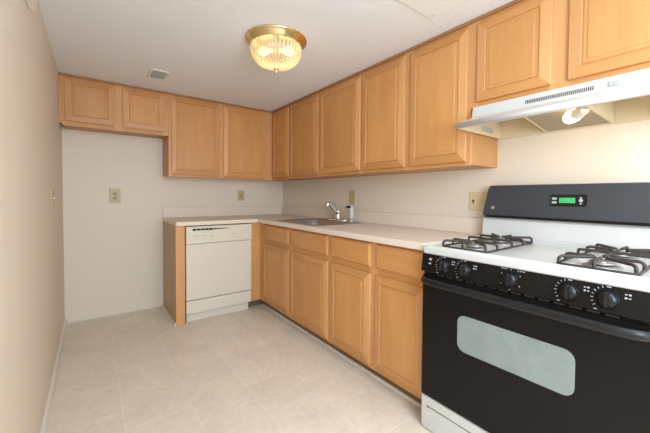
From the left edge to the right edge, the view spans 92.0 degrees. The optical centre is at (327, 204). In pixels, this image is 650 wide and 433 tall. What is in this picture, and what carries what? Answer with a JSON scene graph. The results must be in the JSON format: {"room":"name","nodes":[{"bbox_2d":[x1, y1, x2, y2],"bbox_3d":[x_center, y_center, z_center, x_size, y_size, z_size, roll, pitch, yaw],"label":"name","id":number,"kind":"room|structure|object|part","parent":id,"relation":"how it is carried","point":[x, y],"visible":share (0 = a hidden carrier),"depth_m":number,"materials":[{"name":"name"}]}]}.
{"room":"kitchen","nodes":[
{"label":"kitchen","id":0,"kind":"room"},
{"bbox_2d":[0,0,64,432],"bbox_3d":[-0.789,0.078,0.636,0.100,2.104,5.400,-1,2,-37],"label":"wall","id":1,"kind":"structure","parent":0,"point":[32,300],"depth_m":1.23,"materials":[{"name":"beige paint"}]},
{"bbox_2d":[25,0,36,10],"bbox_3d":[-1.162,-0.864,1.223,0.028,0.140,0.165,-1,2,-37],"label":"box","id":2,"kind":"object","parent":1,"relation":"attached to","point":[31,4],"visible":1,"depth_m":1.26,"materials":[{"name":"beige paint"}]},
{"bbox_2d":[40,319,66,432],"bbox_3d":[-0.754,1.101,0.705,0.016,0.055,5.176,-1,2,-37],"label":"baseboard","id":3,"kind":"structure","parent":1,"relation":"attached to","point":[44,428],"depth_m":1.82,"materials":[{"name":"beige paint"}]},
{"bbox_2d":[51,189,55,208],"bbox_3d":[-1.730,-0.033,1.983,0.017,0.122,0.075,-1,2,-37],"label":"light switch","id":4,"kind":"object","parent":1,"relation":"attached to","point":[52,190],"visible":1,"depth_m":1.95,"materials":[{"name":"beige plastic"}]},
{"bbox_3d":[-1.734,-0.033,1.980,0.006,0.122,0.075,-1,2,-37],"label":"plate","id":5,"kind":"part","parent":4,"relation":"part of","materials":[{"name":"beige plastic"}]},
{"bbox_2d":[58,72,271,112],"bbox_3d":[-1.373,-1.034,3.016,1.851,0.016,0.012,-1,2,-37],"label":"trim","id":6,"kind":"structure","parent":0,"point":[59,73],"depth_m":2.86,"materials":[{"name":"brown wood"}]},
{"bbox_2d":[62,125,282,323],"bbox_3d":[-1.476,-0.002,3.433,2.166,2.104,0.100,-1,2,-37],"label":"wall","id":7,"kind":"structure","parent":0,"point":[113,252],"depth_m":3.00,"materials":[{"name":"beige paint"}]},
{"bbox_2d":[58,75,167,138],"bbox_3d":[-1.893,-0.838,2.822,0.781,0.402,0.331,-1,2,-37],"label":"upper cabinet","id":8,"kind":"object","parent":7,"relation":"attached to","point":[84,105],"visible":1,"depth_m":2.68,"materials":[{"name":"brown wood"}]},
{"bbox_3d":[-1.951,-0.836,2.583,0.331,0.339,0.020,-1,2,-37],"label":"door","id":9,"kind":"part","parent":8,"relation":"part of","materials":[{"name":"brown wood"}]},
{"bbox_3d":[-1.951,-0.836,2.583,0.234,0.242,0.019,-1,2,-37],"label":"door panel","id":10,"kind":"part","parent":8,"relation":"part of","materials":[{"name":"brown wood"}]},
{"bbox_3d":[-1.644,-0.840,2.814,0.322,0.339,0.020,-1,2,-37],"label":"door","id":11,"kind":"part","parent":8,"relation":"part of","materials":[{"name":"brown wood"}]},
{"bbox_3d":[-1.643,-0.840,2.814,0.225,0.242,0.019,-1,2,-37],"label":"door panel","id":12,"kind":"part","parent":8,"relation":"part of","materials":[{"name":"brown wood"}]},
{"bbox_2d":[109,189,119,202],"bbox_3d":[-2.008,-0.076,2.963,0.086,0.136,0.008,-1,2,-37],"label":"wall outlet","id":13,"kind":"object","parent":7,"relation":"attached to","point":[114,194],"visible":1,"depth_m":2.96,"materials":[{"name":"beige plastic"}]},
{"bbox_2d":[68,306,161,323],"bbox_3d":[-2.003,1.054,3.006,0.746,0.007,0.004,-1,2,-37],"label":"trim","id":14,"kind":"structure","parent":7,"relation":"attached to","point":[158,306],"depth_m":2.98,"materials":[{"name":"beige wood"}]},
{"bbox_2d":[163,95,286,180],"bbox_3d":[-1.029,-0.662,3.477,1.380,0.778,0.331,-1,2,-37],"label":"upper cabinet","id":15,"kind":"object","parent":7,"relation":"attached to","point":[205,139],"visible":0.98,"depth_m":3.20,"materials":[{"name":"brown wood"}]},
{"bbox_3d":[-1.291,-0.649,3.086,0.450,0.730,0.020,-1,2,-37],"label":"door","id":16,"kind":"part","parent":15,"relation":"part of","materials":[{"name":"brown wood"}]},
{"bbox_3d":[-1.291,-0.649,3.086,0.353,0.633,0.019,-1,2,-37],"label":"door panel","id":17,"kind":"part","parent":15,"relation":"part of","materials":[{"name":"brown wood"}]},
{"bbox_3d":[-0.890,-0.654,3.387,0.466,0.730,0.020,-1,2,-37],"label":"door","id":18,"kind":"part","parent":15,"relation":"part of","materials":[{"name":"brown wood"}]},
{"bbox_3d":[-0.890,-0.654,3.387,0.369,0.633,0.019,-1,2,-37],"label":"door panel","id":19,"kind":"part","parent":15,"relation":"part of","materials":[{"name":"brown wood"}]},
{"bbox_2d":[238,191,243,200],"bbox_3d":[-1.021,-0.101,3.704,0.074,0.118,0.009,-1,2,-37],"label":"wall jack","id":20,"kind":"object","parent":7,"relation":"attached to","point":[240,193],"visible":1,"depth_m":3.70,"materials":[{"name":"beige plastic"}]},
{"bbox_2d":[47,304,432,432],"bbox_3d":[0.470,1.183,0.867,2.366,0.100,6.600,-1,2,-37],"label":"floor","id":21,"kind":"structure","parent":0,"point":[250,370],"depth_m":1.92,"materials":[{"name":"tile"}]},
{"bbox_2d":[162,222,184,325],"bbox_3d":[-1.484,0.623,3.004,0.088,0.875,0.606,-1,2,-37],"label":"end panel","id":22,"kind":"object","parent":21,"relation":"on","point":[173,305],"visible":0.93,"depth_m":2.79,"materials":[{"name":"laminate"}]},
{"bbox_3d":[-1.508,0.623,2.997,0.014,0.875,0.587,-1,2,-37],"label":"panel","id":23,"kind":"part","parent":22,"relation":"part of","materials":[{"name":"laminate"}]},
{"bbox_2d":[185,223,251,321],"bbox_3d":[-1.181,0.624,3.190,0.608,0.867,0.616,-1,2,-37],"label":"dishwasher","id":24,"kind":"object","parent":21,"relation":"on","point":[217,257],"visible":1,"depth_m":2.94,"materials":[{"name":"white"}]},
{"bbox_3d":[-1.017,0.608,2.971,0.608,0.501,0.036,-1,2,-37],"label":"door","id":25,"kind":"part","parent":24,"relation":"part of","materials":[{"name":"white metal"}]},
{"bbox_3d":[-1.020,0.922,2.981,0.606,0.114,0.032,-1,2,-37],"label":"panel","id":26,"kind":"part","parent":24,"relation":"part of","materials":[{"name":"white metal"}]},
{"bbox_3d":[-1.011,0.276,2.958,0.608,0.157,0.047,-1,2,-37],"label":"control panel","id":27,"kind":"part","parent":24,"relation":"part of","materials":[{"name":"beige plastic"}]},
{"bbox_2d":[248,223,336,349],"bbox_3d":[-0.321,0.628,3.135,0.688,0.874,1.790,-1,2,-37],"label":"base cabinet","id":28,"kind":"object","parent":21,"relation":"on","point":[291,268],"visible":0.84,"depth_m":2.64,"materials":[{"name":"brown wood"}]},
{"bbox_3d":[-0.491,0.677,2.932,0.019,0.472,0.406,-1,2,-37],"label":"door panel","id":29,"kind":"part","parent":28,"relation":"part of","materials":[{"name":"brown wood"}]},
{"bbox_3d":[-0.491,0.677,2.933,0.020,0.569,0.503,-1,2,-37],"label":"door","id":30,"kind":"part","parent":28,"relation":"part of","materials":[{"name":"brown wood"}]},
{"bbox_3d":[-0.484,0.280,2.917,0.018,0.143,0.489,-1,2,-37],"label":"drawer","id":31,"kind":"part","parent":28,"relation":"part of","materials":[{"name":"brown wood"}]},
{"bbox_3d":[-0.162,0.691,2.494,0.019,0.472,0.431,-1,2,-37],"label":"door panel","id":32,"kind":"part","parent":28,"relation":"part of","materials":[{"name":"brown wood"}]},
{"bbox_3d":[-0.162,0.691,2.494,0.020,0.569,0.528,-1,2,-37],"label":"door","id":33,"kind":"part","parent":28,"relation":"part of","materials":[{"name":"brown wood"}]},
{"bbox_3d":[-0.157,0.294,2.482,0.018,0.143,0.522,-1,2,-37],"label":"drawer","id":34,"kind":"part","parent":28,"relation":"part of","materials":[{"name":"brown wood"}]},
{"bbox_2d":[163,206,482,250],"bbox_3d":[-0.348,0.134,2.585,1.384,0.140,2.616,-1,2,-37],"label":"countertop","id":35,"kind":"structure","parent":28,"relation":"on","point":[411,231],"depth_m":2.50,"materials":[{"name":"beige laminate"}]},
{"bbox_2d":[277,218,362,225],"bbox_3d":[-0.083,0.240,2.862,0.534,0.171,0.650,-1,2,-37],"label":"sink","id":36,"kind":"object","parent":35,"relation":"in","point":[312,221],"visible":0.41,"depth_m":3.04,"materials":[{"name":"silver metal"}]},
{"bbox_2d":[346,206,353,221],"bbox_3d":[0.202,0.085,2.815,0.078,0.145,0.048,-1,2,-37],"label":"sprayer","id":37,"kind":"object","parent":36,"relation":"on","point":[351,210],"visible":1,"depth_m":2.81,"materials":[{"name":"silver metal"}]},
{"bbox_3d":[0.214,0.077,2.823,0.042,0.124,0.042,-1,2,-37],"label":"handle","id":38,"kind":"part","parent":37,"relation":"part of","materials":[{"name":"white plastic"}]},
{"bbox_2d":[326,201,346,220],"bbox_3d":[0.061,0.061,2.949,0.150,0.184,0.250,-1,2,-37],"label":"faucet","id":39,"kind":"object","parent":35,"relation":"on","point":[337,211],"visible":1,"depth_m":2.95,"materials":[{"name":"silver metal"}]},
{"bbox_3d":[0.042,0.044,2.957,0.135,0.136,0.034,0,2,-20],"label":"spout","id":40,"kind":"part","parent":39,"relation":"part of","materials":[{"name":"silver metal"}]},
{"bbox_3d":[0.097,0.146,2.979,0.054,0.014,0.250,-1,2,-37],"label":"plate","id":41,"kind":"part","parent":39,"relation":"part of","materials":[{"name":"silver metal"}]},
{"bbox_2d":[262,303,420,407],"bbox_3d":[-0.069,1.079,2.489,0.013,0.012,2.067,-1,2,-37],"label":"trim","id":42,"kind":"structure","parent":21,"relation":"on","point":[266,306],"depth_m":2.15,"materials":[{"name":"beige paint"}]},
{"bbox_2d":[330,235,424,402],"bbox_3d":[0.494,0.662,2.115,0.612,0.874,0.820,-1,2,-37],"label":"base cabinet","id":43,"kind":"object","parent":21,"relation":"on","point":[376,289],"visible":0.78,"depth_m":1.86,"materials":[{"name":"brown wood"}]},
{"bbox_3d":[0.139,0.704,2.094,0.019,0.472,0.297,-1,2,-37],"label":"door panel","id":44,"kind":"part","parent":43,"relation":"part of","materials":[{"name":"brown wood"}]},
{"bbox_3d":[0.140,0.704,2.094,0.020,0.569,0.394,-1,2,-37],"label":"door","id":45,"kind":"part","parent":43,"relation":"part of","materials":[{"name":"brown wood"}]},
{"bbox_3d":[0.145,0.307,2.081,0.018,0.143,0.391,-1,2,-37],"label":"drawer","id":46,"kind":"part","parent":43,"relation":"part of","materials":[{"name":"brown wood"}]},
{"bbox_3d":[0.391,0.715,1.759,0.019,0.472,0.255,-1,2,-37],"label":"door panel","id":47,"kind":"part","parent":43,"relation":"part of","materials":[{"name":"brown wood"}]},
{"bbox_3d":[0.391,0.715,1.760,0.020,0.569,0.352,-1,2,-37],"label":"door","id":48,"kind":"part","parent":43,"relation":"part of","materials":[{"name":"brown wood"}]},
{"bbox_3d":[0.396,0.318,1.747,0.018,0.143,0.347,-1,2,-37],"label":"drawer","id":49,"kind":"part","parent":43,"relation":"part of","materials":[{"name":"brown wood"}]},
{"bbox_2d":[421,182,649,432],"bbox_3d":[0.942,0.512,1.407,0.699,1.219,0.818,-1,2,-37],"label":"gas range","id":50,"kind":"object","parent":21,"relation":"on","point":[538,321],"visible":1,"depth_m":1.25,"materials":[{"name":"black metal"}]},
{"bbox_3d":[0.532,0.288,1.453,0.028,0.059,0.059,-1,2,-37],"label":"knob","id":51,"kind":"part","parent":50,"relation":"part of","materials":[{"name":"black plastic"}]},
{"bbox_3d":[0.723,1.039,1.260,0.028,0.162,0.814,-1,2,-37],"label":"drawer","id":52,"kind":"part","parent":50,"relation":"part of","materials":[{"name":"white metal"}]},
{"bbox_3d":[0.593,0.290,1.373,0.028,0.059,0.059,-1,2,-37],"label":"knob","id":53,"kind":"part","parent":50,"relation":"part of","materials":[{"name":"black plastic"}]},
{"bbox_3d":[0.688,0.205,1.479,0.112,0.006,0.112,-1,2,-37],"label":"burner","id":54,"kind":"part","parent":50,"relation":"part of","materials":[{"name":"silver metal"}]},
{"bbox_3d":[0.902,0.202,1.641,0.112,0.006,0.112,-1,2,-37],"label":"burner","id":55,"kind":"part","parent":50,"relation":"part of","materials":[{"name":"silver metal"}]},
{"bbox_3d":[0.706,0.295,1.222,0.028,0.059,0.059,-1,2,-37],"label":"knob","id":56,"kind":"part","parent":50,"relation":"part of","materials":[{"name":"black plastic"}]},
{"bbox_3d":[0.724,0.652,1.248,0.033,0.600,0.814,-1,2,-37],"label":"oven door","id":57,"kind":"part","parent":50,"relation":"part of","materials":[{"name":"black metal"}]},
{"bbox_3d":[0.690,0.375,1.213,0.066,0.035,0.806,-1,2,-37],"label":"handle","id":58,"kind":"part","parent":50,"relation":"part of","materials":[{"name":"black plastic"}]},
{"bbox_3d":[0.724,0.294,1.236,0.040,0.085,0.818,-1,2,-37],"label":"control panel","id":59,"kind":"part","parent":50,"relation":"part of","materials":[{"name":"black ceramic"}]},
{"bbox_2d":[424,237,649,292],"bbox_3d":[0.940,0.227,1.397,0.567,0.042,0.814,-1,2,-37],"label":"cooktop","id":60,"kind":"object","parent":50,"relation":"in","point":[533,257],"depth_m":1.23,"materials":[{"name":"white metal"}]},
{"bbox_3d":[1.186,-0.018,1.553,0.011,0.058,0.153,-1,2,-37],"label":"clock panel","id":61,"kind":"part","parent":50,"relation":"part of","materials":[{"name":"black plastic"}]},
{"bbox_3d":[0.820,0.300,1.070,0.028,0.059,0.059,-1,2,-37],"label":"knob","id":62,"kind":"part","parent":50,"relation":"part of","materials":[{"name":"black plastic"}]},
{"bbox_3d":[0.968,0.217,1.108,0.112,0.006,0.112,-1,2,-37],"label":"burner","id":63,"kind":"part","parent":50,"relation":"part of","materials":[{"name":"silver metal"}]},
{"bbox_3d":[0.881,0.303,0.989,0.028,0.059,0.059,-1,2,-37],"label":"knob","id":64,"kind":"part","parent":50,"relation":"part of","materials":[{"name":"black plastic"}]},
{"bbox_3d":[1.182,0.214,1.269,0.112,0.006,0.112,-1,2,-37],"label":"burner","id":65,"kind":"part","parent":50,"relation":"part of","materials":[{"name":"silver metal"}]},
{"bbox_2d":[38,0,512,110],"bbox_3d":[0.124,-1.036,1.287,2.366,0.100,5.400,-1,2,-37],"label":"ceiling","id":66,"kind":"structure","parent":0,"point":[204,49],"depth_m":1.91,"materials":[{"name":"white paint"}]},
{"bbox_2d":[147,68,169,80],"bbox_3d":[-1.348,-1.024,2.492,0.130,0.008,0.225,-1,2,-37],"label":"ceiling vent","id":67,"kind":"object","parent":66,"relation":"in","point":[155,74],"visible":1,"depth_m":2.48,"materials":[{"name":"white metal"}]},
{"bbox_2d":[245,24,306,73],"bbox_3d":[-0.316,-0.905,1.929,0.374,0.202,0.374,-1,2,-37],"label":"ceiling lamp","id":68,"kind":"object","parent":66,"relation":"attached to","point":[272,41],"visible":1,"depth_m":1.85,"materials":[{"name":"gold metal"}]},
{"bbox_3d":[-0.382,-0.937,1.931,0.094,0.056,0.056,0,2,-7],"label":"light bulb","id":69,"kind":"part","parent":68,"relation":"part of","materials":[{"name":"beige glass"}]},
{"bbox_3d":[-0.316,-0.897,1.929,0.314,0.128,0.314,-1,2,-37],"label":"lamp shade","id":70,"kind":"part","parent":68,"relation":"part of","materials":[{"name":"clear glass"}]},
{"bbox_3d":[-0.248,-0.936,1.925,0.094,0.056,0.056,0,2,-7],"label":"light bulb","id":71,"kind":"part","parent":68,"relation":"part of","materials":[{"name":"beige glass"}]},
{"bbox_2d":[271,0,523,112],"bbox_3d":[0.301,-1.004,2.325,0.012,0.016,3.125,-1,2,-37],"label":"trim","id":72,"kind":"structure","parent":66,"relation":"attached to","point":[513,2],"depth_m":1.95,"materials":[{"name":"brown wood"}]},
{"bbox_2d":[398,0,466,18],"bbox_3d":[0.489,-0.978,1.253,0.615,0.008,0.605,-1,2,-37],"label":"ceiling hatch","id":73,"kind":"object","parent":66,"relation":"attached to","point":[430,9],"visible":1,"depth_m":1.56,"materials":[{"name":"white paint"}]},
{"bbox_2d":[283,119,649,217],"bbox_3d":[1.022,0.054,1.998,0.100,2.104,5.400,-1,2,-37],"label":"wall","id":74,"kind":"structure","parent":0,"point":[614,153],"depth_m":1.85,"materials":[{"name":"beige paint"}]},
{"bbox_2d":[272,105,312,180],"bbox_3d":[-0.398,-0.659,3.512,0.331,0.778,0.410,-1,2,-37],"label":"upper cabinet","id":75,"kind":"object","parent":74,"relation":"attached to","point":[280,118],"visible":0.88,"depth_m":3.38,"materials":[{"name":"brown wood"}]},
{"bbox_3d":[-0.513,-0.649,3.407,0.019,0.623,0.256,-1,2,-37],"label":"door panel","id":76,"kind":"part","parent":75,"relation":"part of","materials":[{"name":"brown wood"}]},
{"bbox_3d":[-0.507,-0.657,3.430,0.018,0.778,0.410,-1,2,-37],"label":"frame","id":77,"kind":"part","parent":75,"relation":"part of","materials":[{"name":"brown wood"}]},
{"bbox_3d":[-0.513,-0.649,3.407,0.020,0.720,0.353,-1,2,-37],"label":"door","id":78,"kind":"part","parent":75,"relation":"part of","materials":[{"name":"brown wood"}]},
{"bbox_2d":[163,206,482,234],"bbox_3d":[-0.348,0.115,2.585,1.384,0.102,2.616,-1,2,-37],"label":"backsplash","id":79,"kind":"structure","parent":74,"relation":"attached to","point":[433,222],"depth_m":2.84,"materials":[{"name":"beige laminate"}]},
{"bbox_2d":[290,73,385,179],"bbox_3d":[0.052,-0.639,2.914,0.331,0.778,1.086,-1,2,-37],"label":"upper cabinet","id":80,"kind":"object","parent":74,"relation":"attached to","point":[326,125],"visible":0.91,"depth_m":2.71,"materials":[{"name":"brown wood"}]},
{"bbox_3d":[-0.238,-0.637,3.040,0.019,0.623,0.413,-1,2,-37],"label":"door panel","id":81,"kind":"part","parent":80,"relation":"part of","materials":[{"name":"brown wood"}]},
{"bbox_3d":[-0.237,-0.637,3.041,0.020,0.720,0.510,-1,2,-37],"label":"door","id":82,"kind":"part","parent":80,"relation":"part of","materials":[{"name":"brown wood"}]},
{"bbox_3d":[0.089,-0.624,2.607,0.019,0.623,0.427,-1,2,-37],"label":"door panel","id":83,"kind":"part","parent":80,"relation":"part of","materials":[{"name":"brown wood"}]},
{"bbox_3d":[0.089,-0.624,2.607,0.020,0.720,0.524,-1,2,-37],"label":"door","id":84,"kind":"part","parent":80,"relation":"part of","materials":[{"name":"brown wood"}]},
{"bbox_2d":[349,190,354,204],"bbox_3d":[0.229,-0.063,2.962,0.006,0.134,0.086,-1,2,-37],"label":"blank wall plate","id":85,"kind":"object","parent":74,"relation":"attached to","point":[351,192],"visible":1,"depth_m":2.96,"materials":[{"name":"beige plastic"}]},
{"bbox_2d":[362,23,497,174],"bbox_3d":[0.638,-0.614,2.136,0.331,0.778,0.862,-1,2,-37],"label":"upper cabinet","id":86,"kind":"object","parent":74,"relation":"attached to","point":[412,102],"visible":0.94,"depth_m":1.93,"materials":[{"name":"brown wood"}]},
{"bbox_3d":[0.382,-0.611,2.217,0.019,0.623,0.303,-1,2,-37],"label":"door panel","id":87,"kind":"part","parent":86,"relation":"part of","materials":[{"name":"brown wood"}]},
{"bbox_3d":[0.382,-0.611,2.217,0.020,0.720,0.400,-1,2,-37],"label":"door","id":88,"kind":"part","parent":86,"relation":"part of","materials":[{"name":"brown wood"}]},
{"bbox_3d":[0.645,-0.600,1.868,0.019,0.623,0.283,-1,2,-37],"label":"door panel","id":89,"kind":"part","parent":86,"relation":"part of","materials":[{"name":"brown wood"}]},
{"bbox_3d":[0.645,-0.600,1.868,0.020,0.720,0.380,-1,2,-37],"label":"door","id":90,"kind":"part","parent":86,"relation":"part of","materials":[{"name":"brown wood"}]},
{"bbox_2d":[469,192,487,210],"bbox_3d":[0.952,-0.017,1.993,0.016,0.118,0.122,-1,2,-37],"label":"wall outlet","id":91,"kind":"object","parent":74,"relation":"attached to","point":[477,200],"visible":0.92,"depth_m":2.00,"materials":[{"name":"beige plastic"}]},
{"bbox_2d":[471,196,475,206],"bbox_3d":[0.936,-0.018,2.018,0.002,0.068,0.032,-1,2,-37],"label":"receptacle","id":92,"kind":"object","parent":91,"relation":"attached to","point":[473,198],"depth_m":2.02,"materials":[{"name":"beige plastic"}]},
{"bbox_2d":[454,68,649,138],"bbox_3d":[1.066,-0.431,1.435,0.490,0.155,0.763,-1,2,-37],"label":"range hood","id":93,"kind":"object","parent":74,"relation":"attached to","point":[622,98],"visible":1,"depth_m":1.41,"materials":[{"name":"white metal"}]},
{"bbox_3d":[0.847,-0.451,1.733,0.480,0.132,0.005,-1,2,-37],"label":"panel","id":94,"kind":"part","parent":93,"relation":"part of","materials":[{"name":"beige metal"}]},
{"bbox_3d":[1.055,-0.379,1.357,0.054,0.056,0.074,1,2,11],"label":"light bulb","id":95,"kind":"part","parent":93,"relation":"part of","materials":[{"name":"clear glass"}]},
{"bbox_2d":[571,107,589,118],"bbox_3d":[1.043,-0.379,1.293,0.048,0.049,0.062,1,2,11],"label":"socket","id":96,"kind":"object","parent":93,"relation":"attached to","point":[576,113],"depth_m":1.28,"materials":[{"name":"ceramic"}]},
{"bbox_2d":[608,79,619,86],"bbox_3d":[1.115,-0.471,1.224,0.009,0.025,0.034,-1,2,-37],"label":"switch plate","id":97,"kind":"object","parent":93,"relation":"attached to","point":[611,82],"depth_m":1.22,"materials":[{"name":"grey plastic"}]},
{"bbox_2d":[471,0,649,108],"bbox_3d":[1.131,-0.747,1.479,0.331,0.470,0.772,-1,2,-37],"label":"upper cabinet","id":98,"kind":"object","parent":74,"relation":"attached to","point":[527,47],"visible":0.91,"depth_m":1.40,"materials":[{"name":"brown wood"}]},
{"bbox_3d":[0.895,-0.744,1.532,0.019,0.313,0.241,-1,2,-37],"label":"door panel","id":99,"kind":"part","parent":98,"relation":"part of","materials":[{"name":"brown wood"}]},
{"bbox_3d":[0.895,-0.744,1.532,0.020,0.410,0.338,-1,2,-37],"label":"door","id":100,"kind":"part","parent":98,"relation":"part of","materials":[{"name":"brown wood"}]},
{"bbox_3d":[1.130,-0.734,1.220,0.020,0.410,0.317,-1,2,-37],"label":"door","id":101,"kind":"part","parent":98,"relation":"part of","materials":[{"name":"brown wood"}]},
{"bbox_3d":[1.130,-0.734,1.220,0.019,0.313,0.220,-1,2,-37],"label":"door panel","id":102,"kind":"part","parent":98,"relation":"part of","materials":[{"name":"brown wood"}]}
]}

